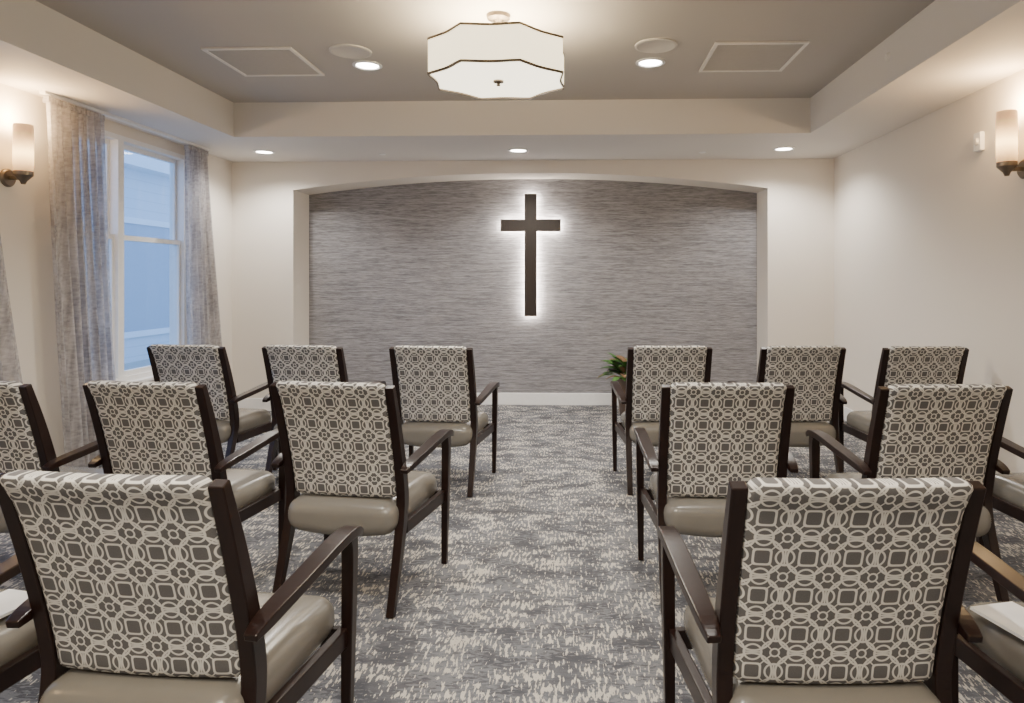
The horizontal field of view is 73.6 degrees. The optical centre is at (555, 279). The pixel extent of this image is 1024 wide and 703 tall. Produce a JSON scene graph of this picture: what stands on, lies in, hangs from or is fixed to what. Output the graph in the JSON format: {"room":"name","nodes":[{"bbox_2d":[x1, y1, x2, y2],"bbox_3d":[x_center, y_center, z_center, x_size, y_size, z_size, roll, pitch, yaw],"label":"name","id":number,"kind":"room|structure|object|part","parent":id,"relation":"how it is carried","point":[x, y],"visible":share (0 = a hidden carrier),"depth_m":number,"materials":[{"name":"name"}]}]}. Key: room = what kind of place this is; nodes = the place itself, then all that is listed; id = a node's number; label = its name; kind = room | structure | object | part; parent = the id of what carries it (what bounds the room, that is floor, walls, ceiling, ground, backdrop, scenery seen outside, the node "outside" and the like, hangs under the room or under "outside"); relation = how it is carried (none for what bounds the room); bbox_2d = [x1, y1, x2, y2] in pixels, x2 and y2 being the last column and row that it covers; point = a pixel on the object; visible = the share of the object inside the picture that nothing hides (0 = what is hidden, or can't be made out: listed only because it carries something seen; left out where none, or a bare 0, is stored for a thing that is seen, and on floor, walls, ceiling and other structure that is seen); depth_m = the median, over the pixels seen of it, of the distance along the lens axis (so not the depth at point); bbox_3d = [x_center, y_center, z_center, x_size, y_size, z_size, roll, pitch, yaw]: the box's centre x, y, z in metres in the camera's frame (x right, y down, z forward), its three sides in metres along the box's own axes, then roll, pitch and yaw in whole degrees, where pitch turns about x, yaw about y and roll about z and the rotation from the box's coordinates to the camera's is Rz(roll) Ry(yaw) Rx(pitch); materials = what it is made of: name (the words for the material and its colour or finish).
{"room":"house of worship","nodes":[
{"label":"house of worship","id":0,"kind":"room"},
{"bbox_2d":[0,83,231,456],"bbox_3d":[-3.598,-0.083,2.514,0.150,2.885,10.400,0,0,2],"label":"wall","id":1,"kind":"structure","parent":0,"point":[25,222],"depth_m":4.57,"materials":[{"name":"beige paint"}]},
{"bbox_2d":[0,123,33,186],"bbox_3d":[-3.387,-0.783,4.309,0.159,0.393,0.116,0,0,2],"label":"wall sconce","id":2,"kind":"object","parent":1,"relation":"attached to","point":[22,133],"visible":1,"depth_m":4.27,"materials":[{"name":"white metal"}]},
{"bbox_3d":[-3.414,-0.645,4.309,0.105,0.024,0.024,0,0,2],"label":"arm","id":3,"kind":"part","parent":2,"relation":"part of","materials":[{"name":"brown metal"}]},
{"bbox_3d":[-3.361,-0.831,4.308,0.108,0.299,0.108,0,0,2],"label":"lamp shade","id":4,"kind":"part","parent":2,"relation":"part of","materials":[{"name":"beige glass"}]},
{"bbox_2d":[131,376,153,381],"bbox_3d":[-3.412,0.825,5.555,0.070,0.030,1.550,0,0,2],"label":"sill","id":5,"kind":"structure","parent":1,"relation":"attached to","point":[150,378],"depth_m":5.63,"materials":[{"name":"white paint"}]},
{"bbox_2d":[105,138,180,375],"bbox_3d":[-3.490,-0.165,5.557,0.075,1.870,1.370,0,0,2],"label":"sash","id":6,"kind":"object","parent":1,"relation":"attached to","point":[173,241],"visible":0.36,"depth_m":5.96,"materials":[{"name":"white paint"}]},
{"bbox_2d":[105,130,186,380],"bbox_3d":[-3.489,-0.165,5.557,0.136,1.950,1.450,0,0,2],"label":"frame","id":7,"kind":"object","parent":1,"relation":"attached to","point":[116,142],"visible":0.4,"depth_m":5.41,"materials":[{"name":"white paint"}]},
{"bbox_2d":[36,0,934,102],"bbox_3d":[-0.424,-1.575,2.415,6.600,0.100,10.400,0,0,2],"label":"ceiling","id":8,"kind":"structure","parent":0,"point":[600,37],"depth_m":4.28,"materials":[{"name":"paint"}]},
{"bbox_2d":[201,47,324,76],"bbox_3d":[-2.021,-1.518,4.766,0.600,0.014,0.600,0,0,2],"label":"ceiling vent","id":9,"kind":"object","parent":8,"relation":"in","point":[247,61],"depth_m":4.74,"materials":[{"name":"beige metal"}]},
{"bbox_2d":[329,44,371,58],"bbox_3d":[-1.368,-1.519,4.545,0.276,0.012,0.276,0,0,2],"label":"ceiling speaker","id":10,"kind":"object","parent":8,"relation":"in","point":[351,51],"depth_m":4.53},
{"bbox_2d":[352,60,381,69],"bbox_3d":[-1.339,-1.520,4.844,0.206,0.010,0.206,0,0,2],"label":"recessed light","id":11,"kind":"object","parent":8,"relation":"in","point":[364,65],"visible":1,"depth_m":4.84,"materials":[{"name":"white paint"}]},
{"bbox_2d":[427,10,564,99],"bbox_3d":[-0.332,-1.320,3.932,0.756,0.410,0.756,0,0,2],"label":"drum ceiling light","id":12,"kind":"object","parent":8,"relation":"attached to","point":[499,59],"visible":1,"depth_m":3.71,"materials":[{"name":"white fabric"}]},
{"bbox_3d":[-0.332,-1.339,3.932,0.756,0.012,0.756,0,0,2],"label":"trim","id":13,"kind":"part","parent":12,"relation":"part of","materials":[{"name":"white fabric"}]},
{"bbox_3d":[-0.332,-1.242,3.932,0.748,0.195,0.748,0,0,2],"label":"lamp shade","id":14,"kind":"part","parent":12,"relation":"part of","materials":[{"name":"white fabric"}]},
{"bbox_2d":[430,61,561,97],"bbox_3d":[-0.332,-1.149,3.932,0.737,0.001,0.737,0,0,2],"label":"diffuser","id":15,"kind":"object","parent":12,"relation":"attached to","point":[520,79],"depth_m":3.91,"materials":[{"name":"white glass"}]},
{"bbox_3d":[-0.332,-1.146,3.932,0.756,0.012,0.756,0,0,2],"label":"trim","id":16,"kind":"part","parent":12,"relation":"part of","materials":[{"name":"brown metal"}]},
{"bbox_2d":[635,38,677,52],"bbox_3d":[0.650,-1.519,4.432,0.276,0.012,0.276,0,0,2],"label":"ceiling speaker","id":17,"kind":"object","parent":8,"relation":"in","point":[651,45],"depth_m":4.42},
{"bbox_2d":[698,41,809,71],"bbox_3d":[1.327,-1.518,4.661,0.600,0.014,0.600,0,0,2],"label":"ceiling vent","id":18,"kind":"object","parent":8,"relation":"in","point":[760,56],"depth_m":4.63,"materials":[{"name":"beige metal"}]},
{"bbox_2d":[0,405,1023,702],"bbox_3d":[-0.424,1.410,2.414,6.600,0.100,10.400,0,0,2],"label":"floor","id":19,"kind":"structure","parent":0,"point":[543,593],"depth_m":3.09,"materials":[{"name":"carpet"}]},
{"bbox_2d":[0,555,40,692],"bbox_3d":[-1.719,0.889,1.764,0.667,0.951,0.659,0,0,5],"label":"armchair","id":20,"kind":"object","parent":19,"relation":"on","point":[19,648],"visible":0.16,"depth_m":1.83,"materials":[{"name":"brown wood"}]},
{"bbox_2d":[0,589,27,618],"bbox_3d":[-1.552,0.905,1.880,0.140,0.008,0.200,0,0,13],"label":"program","id":21,"kind":"object","parent":20,"relation":"on","point":[10,599],"visible":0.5,"depth_m":1.92,"materials":[{"name":"white paper"}]},
{"bbox_3d":[-1.714,0.995,1.815,0.518,0.168,0.550,0,0,5],"label":"seat","id":22,"kind":"part","parent":20,"relation":"part of","materials":[{"name":"beige leather"}]},
{"bbox_2d":[0,381,103,589],"bbox_3d":[-2.381,0.889,3.095,0.667,0.951,0.659,0,0,8],"label":"armchair","id":23,"kind":"object","parent":19,"relation":"on","point":[26,443],"visible":0.34,"depth_m":2.85,"materials":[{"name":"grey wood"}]},
{"bbox_3d":[-2.374,0.995,3.145,0.518,0.168,0.550,0,0,8],"label":"seat","id":24,"kind":"part","parent":23,"relation":"part of","materials":[{"name":"beige leather"}]},
{"bbox_2d":[0,470,363,702],"bbox_3d":[-0.935,0.889,1.744,0.667,0.951,0.659,0,0,6],"label":"armchair","id":25,"kind":"object","parent":19,"relation":"on","point":[139,588],"visible":1,"depth_m":1.53,"materials":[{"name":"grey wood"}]},
{"bbox_3d":[-0.929,0.995,1.795,0.518,0.168,0.550,0,0,6],"label":"seat","id":26,"kind":"part","parent":25,"relation":"part of","materials":[{"name":"beige leather"}]},
{"bbox_2d":[83,380,285,553],"bbox_3d":[-1.658,0.889,3.072,0.667,0.951,0.659,0,0,7],"label":"armchair","id":27,"kind":"object","parent":19,"relation":"on","point":[141,427],"visible":0.48,"depth_m":2.84,"materials":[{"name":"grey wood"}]},
{"bbox_3d":[-1.652,0.995,3.123,0.518,0.168,0.550,0,0,7],"label":"seat","id":28,"kind":"part","parent":27,"relation":"part of","materials":[{"name":"beige leather"}]},
{"bbox_2d":[147,344,278,470],"bbox_3d":[-2.341,0.889,4.654,0.667,0.951,0.659,0,0,8],"label":"armchair","id":29,"kind":"object","parent":19,"relation":"on","point":[209,365],"visible":0.48,"depth_m":4.42,"materials":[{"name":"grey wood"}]},
{"bbox_3d":[-2.335,0.995,4.705,0.518,0.168,0.550,0,0,8],"label":"seat","id":30,"kind":"part","parent":29,"relation":"part of","materials":[{"name":"beige leather"}]},
{"bbox_2d":[262,345,385,472],"bbox_3d":[-1.586,0.889,4.621,0.667,0.951,0.659,0,0,7],"label":"armchair","id":31,"kind":"object","parent":19,"relation":"on","point":[315,363],"visible":0.27,"depth_m":4.35,"materials":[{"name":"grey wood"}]},
{"bbox_2d":[270,380,453,617],"bbox_3d":[-0.874,0.889,3.057,0.667,0.951,0.659,0,0,9],"label":"armchair","id":32,"kind":"object","parent":19,"relation":"on","point":[342,443],"visible":0.98,"depth_m":2.84,"materials":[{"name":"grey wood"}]},
{"bbox_3d":[-0.866,0.995,3.107,0.518,0.168,0.550,0,0,9],"label":"seat","id":33,"kind":"part","parent":32,"relation":"part of","materials":[{"name":"beige leather"}]},
{"bbox_2d":[389,345,499,496],"bbox_3d":[-0.763,0.889,4.575,0.667,0.951,0.659,0,0,6],"label":"armchair","id":34,"kind":"object","parent":19,"relation":"on","point":[435,386],"visible":0.91,"depth_m":4.36,"materials":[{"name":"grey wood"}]},
{"bbox_3d":[-0.757,0.995,4.626,0.518,0.168,0.550,0,0,6],"label":"seat","id":35,"kind":"part","parent":34,"relation":"part of","materials":[{"name":"beige leather"}]},
{"bbox_2d":[597,352,626,415],"bbox_3d":[0.728,1.050,6.838,0.619,0.619,0.633,0,0,-30],"label":"potted plant","id":36,"kind":"object","parent":19,"relation":"on","point":[619,363],"visible":0.38,"depth_m":6.82,"materials":[{"name":"green plant"}]},
{"bbox_3d":[0.745,1.170,6.830,0.310,0.380,0.310,0,0,2],"label":"pot","id":37,"kind":"part","parent":36,"relation":"part of","materials":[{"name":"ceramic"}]},
{"bbox_2d":[610,346,712,494],"bbox_3d":[0.720,0.889,4.589,0.667,0.951,0.659,0,0,0],"label":"armchair","id":38,"kind":"object","parent":19,"relation":"on","point":[648,367],"visible":0.56,"depth_m":4.35,"materials":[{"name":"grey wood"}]},
{"bbox_3d":[0.720,0.995,4.640,0.518,0.168,0.550,0,0,0],"label":"seat","id":39,"kind":"part","parent":38,"relation":"part of","materials":[{"name":"beige leather"}]},
{"bbox_2d":[634,382,798,614],"bbox_3d":[0.704,0.889,3.038,0.667,0.951,0.659,0,0,2],"label":"armchair","id":40,"kind":"object","parent":19,"relation":"on","point":[711,435],"visible":0.79,"depth_m":2.82,"materials":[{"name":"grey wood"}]},
{"bbox_3d":[0.705,0.995,3.089,0.518,0.168,0.550,0,0,2],"label":"seat","id":41,"kind":"part","parent":40,"relation":"part of","materials":[{"name":"beige leather"}]},
{"bbox_2d":[727,346,846,472],"bbox_3d":[1.560,0.889,4.582,0.667,0.951,0.659,0,0,0],"label":"armchair","id":42,"kind":"object","parent":19,"relation":"on","point":[815,373],"visible":0.48,"depth_m":4.35,"materials":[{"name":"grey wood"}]},
{"bbox_3d":[1.560,0.995,4.633,0.518,0.168,0.550,0,0,0],"label":"seat","id":43,"kind":"part","parent":42,"relation":"part of","materials":[{"name":"beige leather"}]},
{"bbox_2d":[657,477,986,702],"bbox_3d":[0.631,0.889,1.710,0.667,0.951,0.659,0,0,0],"label":"armchair","id":44,"kind":"object","parent":19,"relation":"on","point":[828,590],"visible":1,"depth_m":1.50,"materials":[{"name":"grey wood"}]},
{"bbox_3d":[0.631,0.995,1.761,0.518,0.168,0.550,0,0,0],"label":"seat","id":45,"kind":"part","parent":44,"relation":"part of","materials":[{"name":"beige leather"}]},
{"bbox_2d":[838,346,968,471],"bbox_3d":[2.320,0.889,4.558,0.667,0.951,0.659,0,0,0],"label":"armchair","id":46,"kind":"object","parent":19,"relation":"on","point":[897,364],"visible":0.31,"depth_m":4.30,"materials":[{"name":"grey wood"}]},
{"bbox_3d":[2.320,0.995,4.609,0.518,0.168,0.550,0,0,0],"label":"seat","id":47,"kind":"part","parent":46,"relation":"part of","materials":[{"name":"beige leather"}]},
{"bbox_2d":[805,384,1012,601],"bbox_3d":[1.550,0.889,3.002,0.667,0.951,0.659,0,0,-1],"label":"armchair","id":48,"kind":"object","parent":19,"relation":"on","point":[916,430],"visible":0.57,"depth_m":2.77,"materials":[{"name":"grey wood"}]},
{"bbox_3d":[1.549,0.995,3.053,0.518,0.168,0.550,0,0,-1],"label":"seat","id":49,"kind":"part","parent":48,"relation":"part of","materials":[{"name":"beige plastic"}]},
{"bbox_2d":[952,541,1023,702],"bbox_3d":[1.437,0.889,1.685,0.667,0.951,0.659,0,0,-1],"label":"armchair","id":50,"kind":"object","parent":19,"relation":"on","point":[999,659],"visible":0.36,"depth_m":1.80,"materials":[{"name":"brown wood"}]},
{"bbox_3d":[1.436,0.995,1.736,0.518,0.168,0.550,0,0,-1],"label":"seat","id":51,"kind":"part","parent":50,"relation":"part of","materials":[{"name":"beige leather"}]},
{"bbox_2d":[970,601,1023,640],"bbox_3d":[1.232,0.905,1.802,0.140,0.008,0.200,0,0,-13],"label":"program","id":52,"kind":"object","parent":50,"relation":"on","point":[1009,616],"visible":1,"depth_m":1.84,"materials":[{"name":"white paper"}]},
{"bbox_2d":[976,437,1023,546],"bbox_3d":[2.336,0.889,2.997,0.667,0.951,0.659,0,0,0],"label":"armchair","id":53,"kind":"object","parent":19,"relation":"on","point":[1008,489],"visible":0.39,"depth_m":3.12,"materials":[{"name":"brown wood"}]},
{"bbox_3d":[2.336,0.995,3.048,0.518,0.168,0.550,0,0,0],"label":"seat","id":54,"kind":"part","parent":53,"relation":"part of","materials":[{"name":"beige leather"}]},
{"bbox_2d":[0,0,1023,161],"bbox_3d":[-0.430,-1.377,2.220,6.200,0.295,9.610,0,0,2],"label":"ceiling","id":55,"kind":"structure","parent":0,"point":[950,51],"depth_m":5.73,"materials":[{"name":"white paint"}]},
{"bbox_2d":[39,90,209,150],"bbox_3d":[-3.301,-1.220,5.416,0.040,0.020,1.980,0,0,2],"label":"curtain rod","id":56,"kind":"object","parent":55,"relation":"attached to","point":[43,92],"visible":0.93,"depth_m":5.15,"materials":[{"name":"white paint"}]},
{"bbox_2d":[43,96,115,467],"bbox_3d":[-3.321,0.070,4.819,0.114,2.540,0.724,0,0,2],"label":"curtain","id":57,"kind":"object","parent":56,"relation":"hanging from","point":[75,134],"visible":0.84,"depth_m":4.72,"materials":[{"name":"white fabric"}]},
{"bbox_2d":[184,145,221,346],"bbox_3d":[-3.270,0.070,6.427,0.115,2.540,0.742,0,0,2],"label":"curtain","id":58,"kind":"object","parent":56,"relation":"hanging from","point":[202,303],"visible":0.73,"depth_m":6.23,"materials":[{"name":"white fabric"}]},
{"bbox_2d":[253,150,274,153],"bbox_3d":[-2.796,-1.225,6.541,0.196,0.010,0.196,0,0,2],"label":"recessed light","id":59,"kind":"object","parent":55,"relation":"in","point":[255,151],"visible":1,"depth_m":6.52,"materials":[{"name":"white paint"}]},
{"bbox_2d":[508,148,528,152],"bbox_3d":[-0.357,-1.225,6.464,0.196,0.010,0.196,0,0,2],"label":"recessed light","id":60,"kind":"object","parent":55,"relation":"in","point":[515,150],"visible":1,"depth_m":6.47,"materials":[{"name":"white paint"}]},
{"bbox_2d":[636,58,664,67],"bbox_3d":[0.660,-1.520,4.782,0.206,0.010,0.206,0,0,2],"label":"recessed light","id":61,"kind":"object","parent":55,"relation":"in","point":[645,62],"visible":1,"depth_m":4.78,"materials":[{"name":"white paint"}]},
{"bbox_2d":[773,146,794,150],"bbox_3d":[2.132,-1.225,6.386,0.196,0.010,0.196,0,0,2],"label":"recessed light","id":62,"kind":"object","parent":55,"relation":"in","point":[787,148],"visible":1,"depth_m":6.37,"materials":[{"name":"white paint"}]},
{"bbox_3d":[-3.377,-1.220,3.018,0.040,0.020,1.940,0,0,2],"label":"curtain rod","id":63,"kind":"object","parent":55,"relation":"attached to","visible":0},
{"bbox_2d":[0,235,22,383],"bbox_3d":[-3.346,0.070,3.998,0.115,2.540,0.882,0,0,2],"label":"curtain","id":64,"kind":"object","parent":63,"relation":"hanging from","point":[10,370],"visible":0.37,"depth_m":4.13,"materials":[{"name":"white fabric"}]},
{"bbox_2d":[309,179,756,392],"bbox_3d":[-0.265,-0.083,7.502,6.200,2.885,0.120,0,0,2],"label":"wall","id":65,"kind":"structure","parent":0,"point":[629,264],"depth_m":7.44,"materials":[{"name":"grey paper"}]},
{"bbox_2d":[238,393,618,410],"bbox_3d":[-0.273,1.295,7.225,6.200,0.130,0.435,0,0,2],"label":"baseboard","id":66,"kind":"structure","parent":65,"relation":"attached to","point":[503,398],"depth_m":7.42,"materials":[{"name":"white paint"}]},
{"bbox_2d":[500,194,560,315],"bbox_3d":[-0.273,-0.270,7.395,0.650,1.320,0.095,0,0,2],"label":"cross","id":67,"kind":"object","parent":65,"relation":"attached to","point":[530,224],"depth_m":7.35,"materials":[{"name":"brown wood"}]},
{"bbox_2d":[232,159,833,397],"bbox_3d":[-0.273,-0.083,7.232,6.200,2.885,0.420,0,0,2],"label":"wall","id":68,"kind":"structure","parent":0,"point":[795,197],"depth_m":7.08,"materials":[{"name":"beige paint"}]},
{"bbox_2d":[834,69,1023,473],"bbox_3d":[2.749,-0.083,2.315,0.150,2.885,10.400,0,0,2],"label":"wall","id":69,"kind":"structure","parent":0,"point":[929,232],"depth_m":4.92,"materials":[{"name":"beige paint"}]},
{"bbox_2d":[844,406,852,420],"bbox_3d":[2.660,1.295,2.115,0.015,0.130,9.595,0,0,2],"label":"baseboard","id":70,"kind":"structure","parent":69,"relation":"attached to","point":[846,410],"depth_m":6.56,"materials":[{"name":"white paint"}]},
{"bbox_2d":[973,131,984,151],"bbox_3d":[2.717,-0.890,4.397,0.045,0.120,0.080,0,0,2],"label":"fire alarm strobe","id":71,"kind":"object","parent":69,"relation":"attached to","point":[979,138],"visible":1,"depth_m":4.37,"materials":[{"name":"white plastic"}]},
{"bbox_2d":[996,109,1023,178],"bbox_3d":[2.647,-0.783,3.969,0.159,0.393,0.116,0,0,2],"label":"wall sconce","id":72,"kind":"object","parent":69,"relation":"attached to","point":[1006,120],"visible":1,"depth_m":3.93,"materials":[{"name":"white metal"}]},
{"bbox_3d":[2.621,-0.831,3.970,0.108,0.299,0.108,0,0,2],"label":"lamp shade","id":73,"kind":"part","parent":72,"relation":"part of","materials":[{"name":"beige glass"}]},
{"bbox_3d":[2.674,-0.645,3.968,0.105,0.024,0.024,0,0,2],"label":"arm","id":74,"kind":"part","parent":72,"relation":"part of","materials":[{"name":"brown metal"}]},
{"label":"outside","id":75,"kind":"structure","parent":0,"visible":0},
{"bbox_2d":[124,359,150,369],"bbox_3d":[-16.421,1.685,15.523,26.200,0.050,50.000,0,0,2],"label":"ground","id":76,"kind":"structure","parent":75,"point":[142,363],"depth_m":13.41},
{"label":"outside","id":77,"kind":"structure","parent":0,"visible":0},
{"bbox_2d":[124,167,168,363],"bbox_3d":[-8.640,1.060,14.779,0.200,6.600,19.000,0,0,2],"label":"wall","id":78,"kind":"structure","parent":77,"point":[146,195],"depth_m":14.16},
{"bbox_2d":[124,223,168,331],"bbox_3d":[-8.623,-0.050,11.827,0.020,2.180,6.660,0,0,2],"label":"windows","id":79,"kind":"structure","parent":78,"relation":"in","point":[146,265],"depth_m":14.23,"materials":[{"name":"blue glass"}]},
{"bbox_2d":[124,150,168,338],"bbox_3d":[-8.465,0.935,14.773,0.550,6.850,19.000,0,0,2],"label":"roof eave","id":80,"kind":"object","parent":78,"relation":"attached to","point":[134,161],"visible":0.14,"depth_m":13.94}
]}

